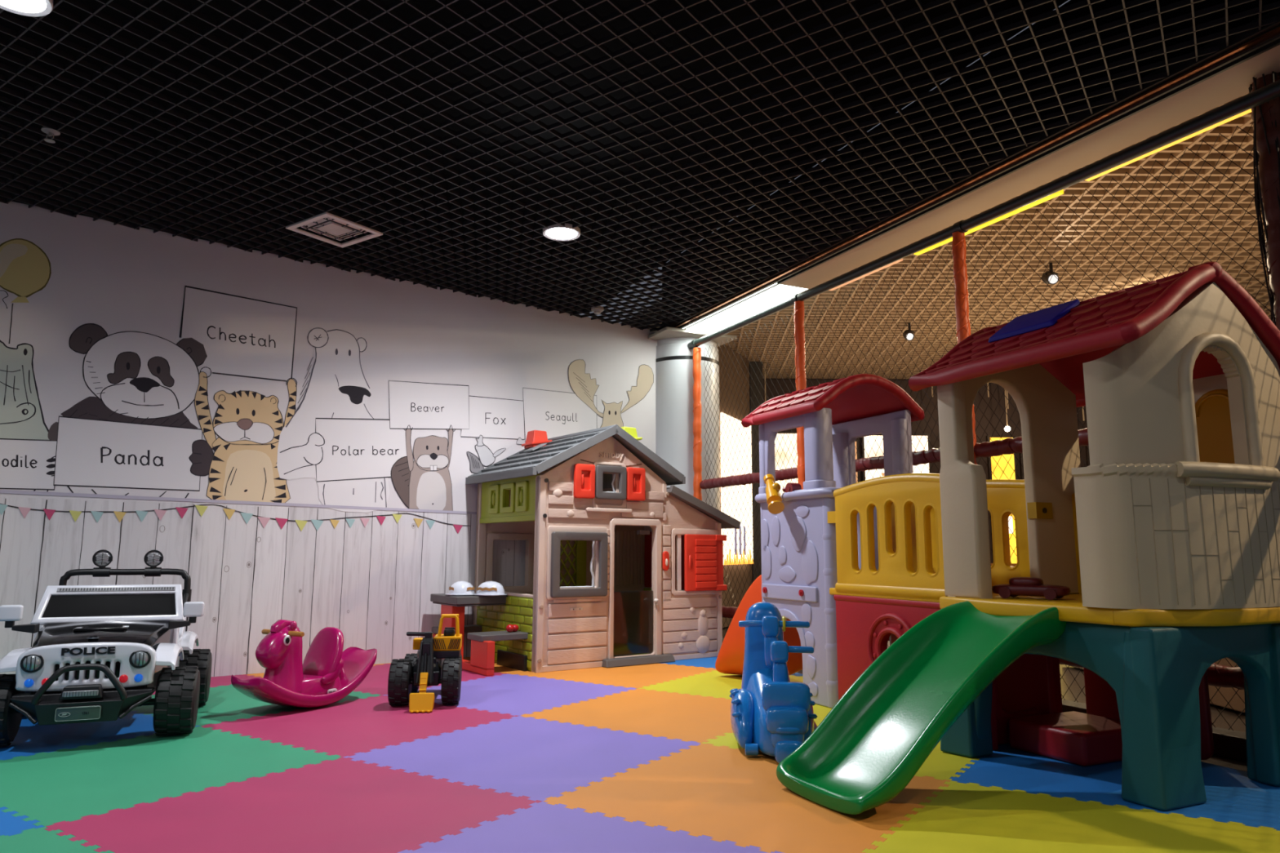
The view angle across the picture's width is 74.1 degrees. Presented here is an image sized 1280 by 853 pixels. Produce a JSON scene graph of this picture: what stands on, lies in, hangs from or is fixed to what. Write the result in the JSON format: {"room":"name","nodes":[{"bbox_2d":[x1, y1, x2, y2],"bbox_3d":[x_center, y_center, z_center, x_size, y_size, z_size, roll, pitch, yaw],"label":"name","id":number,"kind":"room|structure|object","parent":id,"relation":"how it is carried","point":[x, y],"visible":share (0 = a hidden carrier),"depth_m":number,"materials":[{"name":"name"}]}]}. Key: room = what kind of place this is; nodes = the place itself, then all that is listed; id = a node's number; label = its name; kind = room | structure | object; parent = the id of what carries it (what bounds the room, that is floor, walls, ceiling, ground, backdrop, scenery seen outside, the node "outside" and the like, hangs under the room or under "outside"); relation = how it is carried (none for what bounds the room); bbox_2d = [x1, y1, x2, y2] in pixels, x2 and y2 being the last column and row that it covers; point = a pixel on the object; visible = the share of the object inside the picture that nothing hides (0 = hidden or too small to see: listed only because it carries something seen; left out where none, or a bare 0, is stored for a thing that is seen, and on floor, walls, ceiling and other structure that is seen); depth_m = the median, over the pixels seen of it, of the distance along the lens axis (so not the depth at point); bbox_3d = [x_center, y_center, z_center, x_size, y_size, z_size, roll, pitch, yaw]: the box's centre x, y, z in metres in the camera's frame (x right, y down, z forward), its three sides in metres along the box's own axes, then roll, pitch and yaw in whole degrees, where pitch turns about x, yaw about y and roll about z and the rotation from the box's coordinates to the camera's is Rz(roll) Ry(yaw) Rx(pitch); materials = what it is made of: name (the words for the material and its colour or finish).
{"room":"indoor playground","nodes":[
{"label":"indoor playground","id":0,"kind":"room"},
{"bbox_2d":[0,201,657,676],"bbox_3d":[-2.127,0.259,5.894,6.020,2.785,0.125,6,-10,-37],"label":"wall","id":1,"kind":"structure","parent":0,"point":[300,441],"depth_m":5.57,"materials":[{"name":"white paint"}]},
{"bbox_2d":[659,0,1279,328],"bbox_3d":[1.887,-1.636,4.317,0.111,0.654,7.650,4,-9,-25],"label":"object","id":2,"kind":"structure","parent":1,"relation":"attached to","point":[1176,69],"depth_m":4.24,"materials":[{"name":"black metal"}]},
{"bbox_2d":[674,26,1279,328],"bbox_3d":[1.882,-1.335,4.244,0.036,0.008,7.600,4,-9,-25],"label":"trim","id":3,"kind":"structure","parent":1,"relation":"attached to","point":[1276,31],"depth_m":4.13,"materials":[{"name":"orange metal"}]},
{"bbox_2d":[0,0,1279,331],"bbox_3d":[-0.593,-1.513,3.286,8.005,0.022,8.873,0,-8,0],"label":"ceiling","id":4,"kind":"structure","parent":0,"point":[344,4],"depth_m":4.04,"materials":[{"name":"grey metal"}]},
{"bbox_2d":[0,0,53,16],"bbox_3d":[-2.243,-1.552,3.034,0.236,0.028,0.236,0,-8,0],"label":"recessed light","id":5,"kind":"object","parent":4,"relation":"in","point":[24,7],"visible":1,"depth_m":3.10,"materials":[{"name":"white plastic"}]},
{"bbox_2d":[0,0,46,12],"bbox_3d":[-2.243,-1.550,3.034,0.194,0.016,0.194,0,-8,0],"label":"diffuser","id":6,"kind":"object","parent":5,"relation":"attached to","point":[12,6],"depth_m":3.09,"materials":[{"name":"white"}]},
{"bbox_2d":[40,126,60,142],"bbox_3d":[-2.804,-1.386,4.030,0.076,0.059,0.076,0,-8,0],"label":"sprinkler","id":7,"kind":"object","parent":4,"relation":"attached to","point":[49,131],"visible":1,"depth_m":4.03,"materials":[{"name":"white metal"}]},
{"bbox_2d":[285,212,382,247],"bbox_3d":[-1.891,-1.229,5.253,0.410,0.044,0.410,-6,-10,35],"label":"ceiling vent","id":8,"kind":"object","parent":4,"relation":"in","point":[331,228],"visible":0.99,"depth_m":5.24,"materials":[{"name":"white metal"}]},
{"bbox_2d":[542,222,580,240],"bbox_3d":[-0.489,-1.214,5.295,0.236,0.028,0.236,0,-8,0],"label":"recessed light","id":9,"kind":"object","parent":4,"relation":"in","point":[557,232],"visible":0.96,"depth_m":5.27,"materials":[{"name":"white"}]},
{"bbox_2d":[546,227,577,239],"bbox_3d":[-0.489,-1.212,5.295,0.194,0.016,0.194,0,-8,0],"label":"diffuser","id":10,"kind":"object","parent":9,"relation":"attached to","point":[551,233],"depth_m":5.29,"materials":[{"name":"white"}]},
{"bbox_2d":[591,306,604,314],"bbox_3d":[-0.349,-0.950,6.949,0.104,0.053,0.104,0,-8,0],"label":"smoke detector","id":11,"kind":"object","parent":4,"relation":"attached to","point":[598,309],"visible":1,"depth_m":6.92,"materials":[{"name":"white plastic"}]},
{"bbox_2d":[682,282,807,332],"bbox_3d":[0.802,-0.940,6.908,0.284,0.014,1.490,4,-9,-25],"label":"recessed light","id":12,"kind":"object","parent":4,"relation":"in","point":[780,292],"visible":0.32,"depth_m":6.79,"materials":[{"name":"white plastic"}]},
{"bbox_2d":[780,44,1279,288],"bbox_3d":[2.425,-1.417,3.595,0.269,0.008,5.950,4,-9,-25],"label":"trim","id":13,"kind":"structure","parent":4,"relation":"attached to","point":[1234,82],"depth_m":4.21,"materials":[{"name":"beige paint"}]},
{"bbox_2d":[621,302,662,327],"bbox_3d":[4.403,-1.557,5.969,11.208,0.060,11.042,0,-8,0],"label":"ceiling","id":14,"kind":"structure","parent":0,"point":[656,303],"depth_m":8.79,"materials":[{"name":"brown"}]},
{"bbox_2d":[717,344,752,627],"bbox_3d":[0.855,0.492,9.050,0.100,3.220,1.900,-3,-9,24],"label":"wall","id":15,"kind":"structure","parent":0,"point":[745,393],"depth_m":9.36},
{"bbox_2d":[720,412,753,604],"bbox_3d":[1.063,0.906,9.200,0.029,1.994,1.040,-3,-9,24],"label":"wall mural","id":16,"kind":"object","parent":15,"relation":"attached to","point":[727,443],"visible":0.78,"depth_m":9.18,"materials":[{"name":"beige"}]},
{"bbox_2d":[749,361,763,582],"bbox_3d":[1.382,0.731,9.975,0.150,3.020,0.150,0,-8,0],"label":"trim","id":17,"kind":"structure","parent":15,"relation":"attached to","point":[754,368],"depth_m":9.96,"materials":[{"name":"grey"}]},
{"bbox_2d":[763,378,1087,563],"bbox_3d":[5.096,0.808,11.078,9.800,3.220,0.150,0,-8,0],"label":"wall","id":18,"kind":"structure","parent":0,"point":[994,420],"depth_m":11.14,"materials":[{"name":"brown"}]},
{"bbox_2d":[774,431,798,495],"bbox_3d":[2.046,0.862,10.959,0.920,1.610,0.055,0,-8,0],"label":"illuminated sign","id":19,"kind":"object","parent":18,"relation":"attached to","point":[777,445],"visible":0.02,"depth_m":11.02,"materials":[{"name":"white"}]},
{"bbox_2d":[854,439,859,459],"bbox_3d":[2.820,0.301,11.041,0.053,0.256,0.055,0,-8,0],"label":"illuminated sign","id":20,"kind":"object","parent":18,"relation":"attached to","point":[857,455],"depth_m":11.02,"materials":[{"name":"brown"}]},
{"bbox_2d":[855,471,860,483],"bbox_3d":[2.818,0.664,10.988,0.053,0.138,0.055,0,-8,0],"label":"illuminated sign","id":21,"kind":"object","parent":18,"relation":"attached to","point":[857,473],"depth_m":10.97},
{"bbox_2d":[861,433,884,457],"bbox_3d":[3.020,0.253,11.049,0.287,0.311,0.055,0,-8,0],"label":"illuminated sign","id":22,"kind":"object","parent":18,"relation":"attached to","point":[878,440],"depth_m":11.03,"materials":[{"name":"beige"}]},
{"bbox_2d":[862,468,884,480],"bbox_3d":[3.015,0.627,10.994,0.279,0.149,0.055,0,-8,0],"label":"illuminated sign","id":23,"kind":"object","parent":18,"relation":"attached to","point":[868,476],"depth_m":10.98,"materials":[{"name":"beige"}]},
{"bbox_2d":[911,433,930,451],"bbox_3d":[3.656,0.211,11.055,0.238,0.226,0.055,0,-8,0],"label":"illuminated sign","id":24,"kind":"object","parent":18,"relation":"attached to","point":[923,441],"depth_m":11.04,"materials":[{"name":"beige"}]},
{"bbox_2d":[912,462,931,473],"bbox_3d":[3.654,0.543,11.007,0.237,0.128,0.055,0,-8,0],"label":"window","id":25,"kind":"structure","parent":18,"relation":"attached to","point":[925,470],"depth_m":10.99,"materials":[{"name":"beige"}]},
{"bbox_2d":[986,435,1015,441],"bbox_3d":[4.698,0.158,11.064,0.375,0.077,0.055,0,-8,0],"label":"window","id":26,"kind":"structure","parent":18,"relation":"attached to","point":[994,437],"depth_m":11.05,"materials":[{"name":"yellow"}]},
{"bbox_2d":[986,453,1017,479],"bbox_3d":[4.695,0.522,11.010,0.377,0.341,0.055,0,-8,0],"label":"illuminated sign","id":27,"kind":"object","parent":18,"relation":"attached to","point":[1002,464],"depth_m":10.99,"materials":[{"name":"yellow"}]},
{"bbox_2d":[1008,513,1017,563],"bbox_3d":[4.769,1.434,10.877,0.083,0.622,0.055,0,-8,0],"label":"illuminated sign","id":28,"kind":"object","parent":18,"relation":"attached to","point":[1011,522],"depth_m":10.86,"materials":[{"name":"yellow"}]},
{"bbox_2d":[1019,453,1024,479],"bbox_3d":[5.236,0.991,10.945,0.580,1.640,0.050,0,-8,0],"label":"illuminated sign","id":29,"kind":"object","parent":18,"relation":"attached to","point":[1021,460],"visible":0.02,"depth_m":11.00,"materials":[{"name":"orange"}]},
{"bbox_2d":[1085,445,1089,466],"bbox_3d":[6.121,0.906,10.958,0.610,1.660,0.050,0,-8,0],"label":"illuminated sign","id":30,"kind":"object","parent":18,"relation":"attached to","point":[1087,455],"visible":0.02,"depth_m":11.02,"materials":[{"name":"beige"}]},
{"bbox_2d":[648,93,1273,379],"bbox_3d":[3.958,-1.393,5.966,10.116,0.050,10.425,0,-8,0],"label":"ceiling","id":31,"kind":"structure","parent":0,"point":[1245,122],"depth_m":6.65,"materials":[{"name":"beige"}]},
{"bbox_2d":[764,363,765,401],"bbox_3d":[1.502,-0.375,10.162,0.072,0.776,0.072,0,-8,0],"label":"pendant bulb","id":32,"kind":"object","parent":31,"relation":"hanging from","point":[764,363],"visible":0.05,"depth_m":10.19,"materials":[{"name":"black"}]},
{"bbox_2d":[828,258,902,290],"bbox_3d":[1.693,-1.155,6.424,0.040,0.030,0.800,4,-9,-25],"label":"recessed light","id":33,"kind":"object","parent":31,"relation":"in","point":[900,260],"visible":0.29,"depth_m":6.39,"materials":[{"name":"brown"}]},
{"bbox_2d":[902,323,915,340],"bbox_3d":[2.660,-0.928,8.370,0.113,0.188,0.151,0,-8,0],"label":"track spotlight","id":34,"kind":"object","parent":31,"relation":"attached to","point":[910,335],"visible":0.84,"depth_m":8.31,"materials":[{"name":"black"}]},
{"bbox_2d":[913,236,952,255],"bbox_3d":[2.004,-1.242,5.766,0.055,0.035,0.363,4,-9,-25],"label":"strip light","id":35,"kind":"object","parent":31,"relation":"in","point":[950,239],"depth_m":5.77,"materials":[{"name":"yellow"}]},
{"bbox_2d":[1004,388,1010,431],"bbox_3d":[4.601,-0.304,10.658,0.072,0.746,0.072,0,-8,0],"label":"pendant bulb","id":36,"kind":"object","parent":31,"relation":"hanging from","point":[1008,428],"visible":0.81,"depth_m":10.62,"materials":[{"name":"beige"}]},
{"bbox_2d":[1006,391,1008,408],"bbox_3d":[4.712,-0.441,10.881,0.017,0.430,0.017,-3,-9,22],"label":"hanging rod","id":37,"kind":"object","parent":31,"relation":"hanging from","point":[1006,391],"visible":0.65,"depth_m":10.86,"materials":[{"name":"beige"}]},
{"bbox_2d":[964,189,1063,235],"bbox_3d":[2.278,-1.323,5.203,0.055,0.035,0.760,4,-9,-25],"label":"strip light","id":38,"kind":"object","parent":31,"relation":"in","point":[1003,216],"depth_m":5.17,"materials":[{"name":"yellow"}]},
{"bbox_2d":[1041,262,1058,284],"bbox_3d":[3.201,-1.184,6.599,0.113,0.188,0.151,0,-8,0],"label":"track spotlight","id":39,"kind":"object","parent":31,"relation":"attached to","point":[1046,276],"visible":0.91,"depth_m":6.56,"materials":[{"name":"black"}]},
{"bbox_2d":[1084,108,1251,181],"bbox_3d":[2.824,-1.494,4.097,0.040,0.040,1.480,4,-9,-25],"label":"recessed light","id":40,"kind":"object","parent":31,"relation":"in","point":[1248,111],"visible":0.22,"depth_m":4.33,"materials":[{"name":"yellow"}]},
{"bbox_2d":[722,626,1247,771],"bbox_3d":[2.993,1.551,4.829,18.000,0.046,18.000,0,-8,0],"label":"floor","id":41,"kind":"structure","parent":0,"point":[1229,715],"depth_m":4.33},
{"bbox_2d":[0,806,44,836],"bbox_3d":[-2.390,1.124,2.284,1.022,0.012,1.022,-5,-10,34],"label":"foam mat","id":42,"kind":"object","parent":41,"relation":"on","point":[10,825],"visible":0.82,"depth_m":2.44,"materials":[{"name":"rubber"}]},
{"bbox_2d":[0,826,114,852],"bbox_3d":[-1.562,1.047,1.729,1.022,0.012,1.022,-5,-10,34],"label":"foam mat","id":43,"kind":"object","parent":41,"relation":"on","point":[40,840],"visible":0.98,"depth_m":2.28,"materials":[{"name":"green rubber"}]},
{"bbox_2d":[0,711,200,760],"bbox_3d":[-2.659,1.323,3.658,1.022,0.012,1.022,-5,-10,34],"label":"foam mat","id":44,"kind":"object","parent":41,"relation":"on","point":[31,739],"visible":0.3,"depth_m":3.62,"materials":[{"name":"blue rubber"}]},
{"bbox_2d":[0,549,212,746],"bbox_3d":[-2.408,0.952,3.843,0.800,0.777,1.080,4,-9,-22],"label":"police car","id":45,"kind":"object","parent":44,"relation":"on","point":[97,653],"visible":1,"depth_m":3.55,"materials":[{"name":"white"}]},
{"bbox_2d":[0,604,39,633],"bbox_3d":[-2.640,0.821,3.620,0.136,0.120,0.118,0,-8,0],"label":"mirror","id":46,"kind":"object","parent":45,"relation":"attached to","point":[9,614],"depth_m":3.59,"materials":[{"name":"white plastic"}]},
{"bbox_2d":[23,679,33,687],"bbox_3d":[-2.407,1.011,3.338,0.032,0.033,0.019,4,-9,-22],"label":"lamp","id":47,"kind":"object","parent":45,"relation":"on","point":[27,682],"depth_m":3.33,"materials":[{"name":"blue"}]},
{"bbox_2d":[40,678,48,685],"bbox_3d":[-2.354,1.014,3.360,0.032,0.033,0.019,4,-9,-22],"label":"lamp","id":48,"kind":"object","parent":45,"relation":"on","point":[42,680],"depth_m":3.35,"materials":[{"name":"red"}]},
{"bbox_2d":[15,642,156,691],"bbox_3d":[-2.242,0.974,3.444,0.482,0.186,0.050,4,-9,-22],"label":"grille","id":49,"kind":"object","parent":45,"relation":"attached to","point":[77,666],"depth_m":3.42,"materials":[{"name":"white plastic"}]},
{"bbox_2d":[73,626,129,639],"bbox_3d":[-2.303,0.880,3.606,0.200,0.040,0.232,4,-9,-22],"label":"vent","id":50,"kind":"object","parent":45,"relation":"attached to","point":[80,633],"depth_m":3.59,"materials":[{"name":"black plastic"}]},
{"bbox_2d":[92,549,112,568],"bbox_3d":[-2.644,0.656,4.174,0.085,0.098,0.048,4,-9,-22],"label":"lamp","id":51,"kind":"object","parent":45,"relation":"on","point":[100,558],"depth_m":4.15,"materials":[{"name":"black plastic"}]},
{"bbox_2d":[33,616,189,667],"bbox_3d":[-2.501,1.048,4.058,0.554,0.250,0.590,4,-9,-22],"label":"hood","id":52,"kind":"object","parent":45,"relation":"attached to","point":[180,635],"depth_m":3.89,"materials":[{"name":"white plastic"}]},
{"bbox_2d":[119,675,128,683],"bbox_3d":[-2.109,1.030,3.462,0.032,0.033,0.019,4,-9,-22],"label":"lamp","id":53,"kind":"object","parent":45,"relation":"on","point":[122,678],"depth_m":3.46,"materials":[{"name":"red"}]},
{"bbox_2d":[133,674,142,682],"bbox_3d":[-2.060,1.034,3.482,0.032,0.033,0.019,4,-9,-22],"label":"lamp","id":54,"kind":"object","parent":45,"relation":"on","point":[137,677],"depth_m":3.48,"materials":[{"name":"blue"}]},
{"bbox_2d":[143,550,163,568],"bbox_3d":[-2.441,0.669,4.258,0.085,0.098,0.048,4,-9,-22],"label":"lamp","id":55,"kind":"object","parent":45,"relation":"on","point":[153,558],"depth_m":4.24,"materials":[{"name":"black plastic"}]},
{"bbox_2d":[168,601,204,629],"bbox_3d":[-2.064,0.856,3.839,0.151,0.120,0.081,0,-8,0],"label":"mirror","id":56,"kind":"object","parent":45,"relation":"attached to","point":[192,610],"depth_m":3.84,"materials":[{"name":"white plastic"}]},
{"bbox_2d":[0,726,341,826],"bbox_3d":[-1.831,1.246,3.103,1.022,0.012,1.022,-5,-10,34],"label":"foam mat","id":57,"kind":"object","parent":41,"relation":"on","point":[64,784],"visible":0.84,"depth_m":3.03,"materials":[{"name":"green rubber"}]},
{"bbox_2d":[152,674,262,694],"bbox_3d":[-2.786,1.509,4.937,0.680,0.012,1.022,-5,-10,34],"label":"foam mat","id":58,"kind":"object","parent":41,"relation":"on","point":[215,682],"visible":0.19,"depth_m":5.14,"materials":[{"name":"rubber"}]},
{"bbox_2d":[130,684,380,725],"bbox_3d":[-2.099,1.445,4.477,1.022,0.012,1.022,-5,-10,34],"label":"foam mat","id":59,"kind":"object","parent":41,"relation":"on","point":[224,703],"visible":0.25,"depth_m":4.24,"materials":[{"name":"green rubber"}]},
{"bbox_2d":[44,757,542,852],"bbox_3d":[-1.002,1.169,2.548,1.022,0.012,1.022,-5,-10,34],"label":"foam mat","id":60,"kind":"object","parent":41,"relation":"on","point":[342,805],"visible":0.94,"depth_m":2.52,"materials":[{"name":"pink rubber"}]},
{"bbox_2d":[242,662,391,677],"bbox_3d":[-2.001,1.599,5.527,1.046,0.012,0.306,6,-10,-37],"label":"foam mat","id":61,"kind":"object","parent":41,"relation":"on","point":[261,675],"visible":0.09,"depth_m":5.34,"materials":[{"name":"rubber"}]},
{"bbox_2d":[200,695,518,757],"bbox_3d":[-1.270,1.368,3.922,1.022,0.012,1.022,-5,-10,34],"label":"foam mat","id":62,"kind":"object","parent":41,"relation":"on","point":[348,727],"visible":0.81,"depth_m":3.83,"materials":[{"name":"pink rubber"}]},
{"bbox_2d":[231,619,377,707],"bbox_3d":[-1.693,1.198,4.336,0.312,0.438,0.757,-4,-9,28],"label":"rocking horse","id":63,"kind":"object","parent":62,"relation":"on","point":[327,674],"visible":1,"depth_m":4.20},
{"bbox_2d":[352,663,507,695],"bbox_3d":[-1.539,1.567,5.297,1.022,0.012,1.022,-5,-10,34],"label":"foam mat","id":64,"kind":"object","parent":41,"relation":"on","point":[375,682],"visible":0.2,"depth_m":5.20,"materials":[{"name":"rubber"}]},
{"bbox_2d":[462,657,524,673],"bbox_3d":[-0.967,1.688,6.108,0.992,0.012,1.022,-5,-10,34],"label":"foam mat","id":65,"kind":"object","parent":41,"relation":"on","point":[497,668],"visible":0.06,"depth_m":5.61,"materials":[{"name":"rubber"}]},
{"bbox_2d":[430,424,740,675],"bbox_3d":[-0.392,0.862,6.373,2.112,1.705,1.104,6,-10,-35],"label":"playhouse","id":66,"kind":"object","parent":65,"relation":"on","point":[624,567],"visible":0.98,"depth_m":6.02,"materials":[{"name":"brown plastic"}]},
{"bbox_2d":[444,581,476,595],"bbox_3d":[-1.236,1.120,5.892,0.224,0.094,0.264,1,-8,-5],"label":"helmet","id":67,"kind":"object","parent":66,"relation":"on","point":[459,588],"visible":0.93,"depth_m":5.80,"materials":[{"name":"white"}]},
{"bbox_2d":[472,581,507,595],"bbox_3d":[-1.044,1.117,5.865,0.264,0.094,0.224,-4,-10,29],"label":"helmet","id":68,"kind":"object","parent":66,"relation":"on","point":[487,588],"visible":0.97,"depth_m":5.79,"materials":[{"name":"white"}]},
{"bbox_2d":[506,624,519,632],"bbox_3d":[-0.847,1.339,5.629,0.052,0.052,0.104,-5,-10,34],"label":"telephone","id":69,"kind":"object","parent":66,"relation":"on","point":[510,628],"visible":1,"depth_m":5.60,"materials":[{"name":"red"}]},
{"bbox_2d":[573,463,595,498],"bbox_3d":[-0.382,0.376,5.827,0.160,0.235,0.030,6,-10,-35],"label":"shutter","id":70,"kind":"object","parent":66,"relation":"hanging from","point":[584,474],"depth_m":5.82,"materials":[{"name":"red plastic"}]},
{"bbox_2d":[626,467,645,501],"bbox_3d":[-0.032,0.414,6.074,0.157,0.235,0.030,6,-10,-35],"label":"shutter","id":71,"kind":"object","parent":66,"relation":"hanging from","point":[635,477],"depth_m":6.07,"materials":[{"name":"red"}]},
{"bbox_2d":[684,534,727,591],"bbox_3d":[0.495,1.021,6.352,0.390,0.418,0.038,6,-10,-35],"label":"shutter","id":72,"kind":"object","parent":66,"relation":"hanging from","point":[703,553],"depth_m":6.32,"materials":[{"name":"red plastic"}]},
{"bbox_2d":[382,673,636,715],"bbox_3d":[-0.710,1.490,4.742,1.022,0.012,1.022,-5,-10,34],"label":"foam mat","id":73,"kind":"object","parent":41,"relation":"on","point":[515,695],"visible":0.67,"depth_m":4.70,"materials":[{"name":"purple rubber"}]},
{"bbox_2d":[387,613,462,712],"bbox_3d":[-1.120,1.220,4.495,0.350,0.446,0.737,2,-8,-9],"label":"toy digger","id":74,"kind":"object","parent":73,"relation":"on","point":[437,660],"visible":1,"depth_m":4.29,"materials":[{"name":"black plastic"}]},
{"bbox_2d":[343,715,701,801],"bbox_3d":[-0.442,1.291,3.368,1.022,0.012,1.022,-5,-10,34],"label":"foam mat","id":75,"kind":"object","parent":41,"relation":"on","point":[537,759],"visible":0.84,"depth_m":3.28,"materials":[{"name":"purple rubber"}]},
{"bbox_2d":[398,801,782,852],"bbox_3d":[-0.174,1.092,1.994,1.022,0.012,1.022,-5,-10,34],"label":"foam mat","id":76,"kind":"object","parent":41,"relation":"on","point":[543,827],"visible":1,"depth_m":2.34,"materials":[{"name":"purple rubber"}]},
{"bbox_2d":[508,663,716,688],"bbox_3d":[-0.150,1.613,5.561,1.022,0.012,1.022,-5,-10,34],"label":"foam mat","id":77,"kind":"object","parent":41,"relation":"on","point":[637,677],"visible":0.55,"depth_m":5.42,"materials":[{"name":"orange rubber"}]},
{"bbox_2d":[521,688,733,742],"bbox_3d":[0.118,1.413,4.187,1.022,0.012,1.022,-5,-10,34],"label":"foam mat","id":78,"kind":"object","parent":41,"relation":"on","point":[686,717],"visible":0.7,"depth_m":4.09,"materials":[{"name":"orange rubber"}]},
{"bbox_2d":[660,657,717,668],"bbox_3d":[0.406,1.734,6.375,1.022,0.012,1.009,-5,-10,34],"label":"foam mat","id":79,"kind":"object","parent":41,"relation":"on","point":[709,662],"visible":0.1,"depth_m":6.02,"materials":[{"name":"rubber"}]},
{"bbox_2d":[648,326,736,511],"bbox_3d":[0.379,0.525,7.658,0.734,2.750,0.800,4,-9,-25],"label":"column","id":80,"kind":"structure","parent":41,"relation":"on","point":[674,437],"depth_m":7.52,"materials":[{"name":"white"}]},
{"bbox_2d":[692,346,702,500],"bbox_3d":[0.495,0.571,7.276,0.076,2.554,0.082,-7,-11,40],"label":"post","id":81,"kind":"object","parent":41,"relation":"on","point":[696,370],"visible":0.53,"depth_m":7.33,"materials":[{"name":"orange plastic"}]},
{"bbox_2d":[637,669,803,699],"bbox_3d":[0.678,1.535,5.007,1.022,0.012,1.022,-5,-10,34],"label":"foam mat","id":82,"kind":"object","parent":41,"relation":"on","point":[715,684],"visible":0.34,"depth_m":5.01,"materials":[{"name":"yellow rubber"}]},
{"bbox_2d":[543,743,951,852],"bbox_3d":[0.387,1.214,2.813,1.022,0.012,1.022,-5,-10,34],"label":"foam mat","id":83,"kind":"object","parent":41,"relation":"on","point":[723,793],"visible":0.73,"depth_m":2.65,"materials":[{"name":"orange rubber"}]},
{"bbox_2d":[791,672,803,676],"bbox_3d":[0.793,1.621,5.589,0.357,0.012,0.850,4,-9,-25],"label":"foam mat","id":84,"kind":"object","parent":41,"relation":"on","point":[797,674],"visible":0.1,"depth_m":5.45,"materials":[{"name":"rubber"}]},
{"bbox_2d":[794,300,806,489],"bbox_3d":[1.143,0.369,5.944,0.081,2.575,0.081,0,-8,0],"label":"post","id":85,"kind":"object","parent":41,"relation":"on","point":[799,333],"visible":0.34,"depth_m":6.03,"materials":[{"name":"orange plastic"}]},
{"bbox_2d":[699,427,1088,488],"bbox_3d":[1.734,0.158,4.804,0.089,0.110,5.515,4,-9,-25],"label":"rail","id":86,"kind":"object","parent":85,"relation":"attached to","point":[1009,446],"visible":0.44,"depth_m":4.98,"materials":[{"name":"red plastic"}]},
{"bbox_2d":[721,605,1244,689],"bbox_3d":[1.725,1.179,4.653,0.100,0.100,5.515,4,-9,-25],"label":"rail","id":87,"kind":"object","parent":85,"relation":"attached to","point":[1221,676],"visible":0.09,"depth_m":3.37,"materials":[{"name":"red plastic"}]},
{"bbox_2d":[687,79,1279,348],"bbox_3d":[2.014,-1.183,4.353,0.072,0.071,7.320,4,-9,-25],"label":"beam","id":88,"kind":"structure","parent":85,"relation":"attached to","point":[1270,91],"depth_m":4.28,"materials":[{"name":"metal"}]},
{"bbox_2d":[813,704,831,710],"bbox_3d":[1.458,1.448,4.381,1.022,0.012,0.849,-5,-10,34],"label":"foam mat","id":89,"kind":"object","parent":41,"relation":"on","point":[815,706],"visible":0.02,"depth_m":4.29,"materials":[{"name":"rubber"}]},
{"bbox_2d":[701,708,979,780],"bbox_3d":[0.947,1.336,3.632,1.022,0.012,1.022,-5,-10,34],"label":"foam mat","id":90,"kind":"object","parent":41,"relation":"on","point":[939,765],"visible":0.2,"depth_m":3.23,"materials":[{"name":"yellow rubber"}]},
{"bbox_2d":[729,602,817,764],"bbox_3d":[0.548,1.015,3.448,0.360,0.567,0.570,0,-8,4],"label":"blue rocker","id":91,"kind":"object","parent":90,"relation":"on","point":[771,714],"visible":0.94,"depth_m":3.33,"materials":[{"name":"blue plastic"}]},
{"bbox_2d":[715,262,1279,814],"bbox_3d":[1.020,0.477,4.051,1.956,1.810,3.115,4,-9,-25],"label":"playground playset","id":92,"kind":"object","parent":90,"relation":"on","point":[1166,546],"visible":0.94,"depth_m":3.05,"materials":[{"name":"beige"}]},
{"bbox_2d":[991,577,1071,599],"bbox_3d":[1.532,0.633,3.324,0.280,0.082,0.130,-6,-11,39],"label":"toy car","id":93,"kind":"object","parent":92,"relation":"on","point":[1017,586],"visible":1,"depth_m":3.29,"materials":[{"name":"red plastic"}]},
{"bbox_2d":[951,231,977,464],"bbox_3d":[1.793,0.177,4.605,0.080,2.575,0.080,0,-8,0],"label":"post","id":94,"kind":"object","parent":41,"relation":"on","point":[958,245],"visible":0.28,"depth_m":4.72,"materials":[{"name":"orange plastic"}]},
{"bbox_2d":[722,637,1246,762],"bbox_3d":[1.946,1.393,4.247,0.132,0.089,6.650,4,-9,-25],"label":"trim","id":95,"kind":"structure","parent":41,"relation":"on","point":[1228,744],"depth_m":3.36,"materials":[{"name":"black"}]},
{"bbox_2d":[862,780,1279,852],"bbox_3d":[1.215,1.137,2.258,1.022,0.012,1.022,-5,-10,34],"label":"foam mat","id":96,"kind":"object","parent":41,"relation":"on","point":[971,817],"visible":0.94,"depth_m":2.43,"materials":[{"name":"yellow rubber"}]},
{"bbox_2d":[949,743,1279,831],"bbox_3d":[1.775,1.259,3.078,1.022,0.012,1.022,-5,-10,34],"label":"foam mat","id":97,"kind":"object","parent":41,"relation":"on","point":[1231,796],"visible":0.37,"depth_m":2.91,"materials":[{"name":"blue rubber"}]},
{"bbox_2d":[1071,657,1244,713],"bbox_3d":[4.744,1.344,5.062,3.500,0.420,2.000,0,-8,0],"label":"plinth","id":98,"kind":"object","parent":41,"relation":"on","point":[1236,703],"visible":0.02,"depth_m":4.32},
{"bbox_2d":[1248,71,1279,330],"bbox_3d":[2.590,-0.175,3.312,0.182,2.908,0.181,6,-10,-35],"label":"post","id":99,"kind":"object","parent":41,"relation":"on","point":[1265,117],"visible":0.7,"depth_m":3.41,"materials":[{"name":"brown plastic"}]},
{"bbox_2d":[703,121,1275,730],"bbox_3d":[1.729,0.191,4.944,0.030,2.482,5.375,4,-9,-25],"label":"safety net","id":100,"kind":"object","parent":99,"relation":"attached to","point":[1253,122],"visible":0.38,"depth_m":4.94,"materials":[{"name":"black fabric"}]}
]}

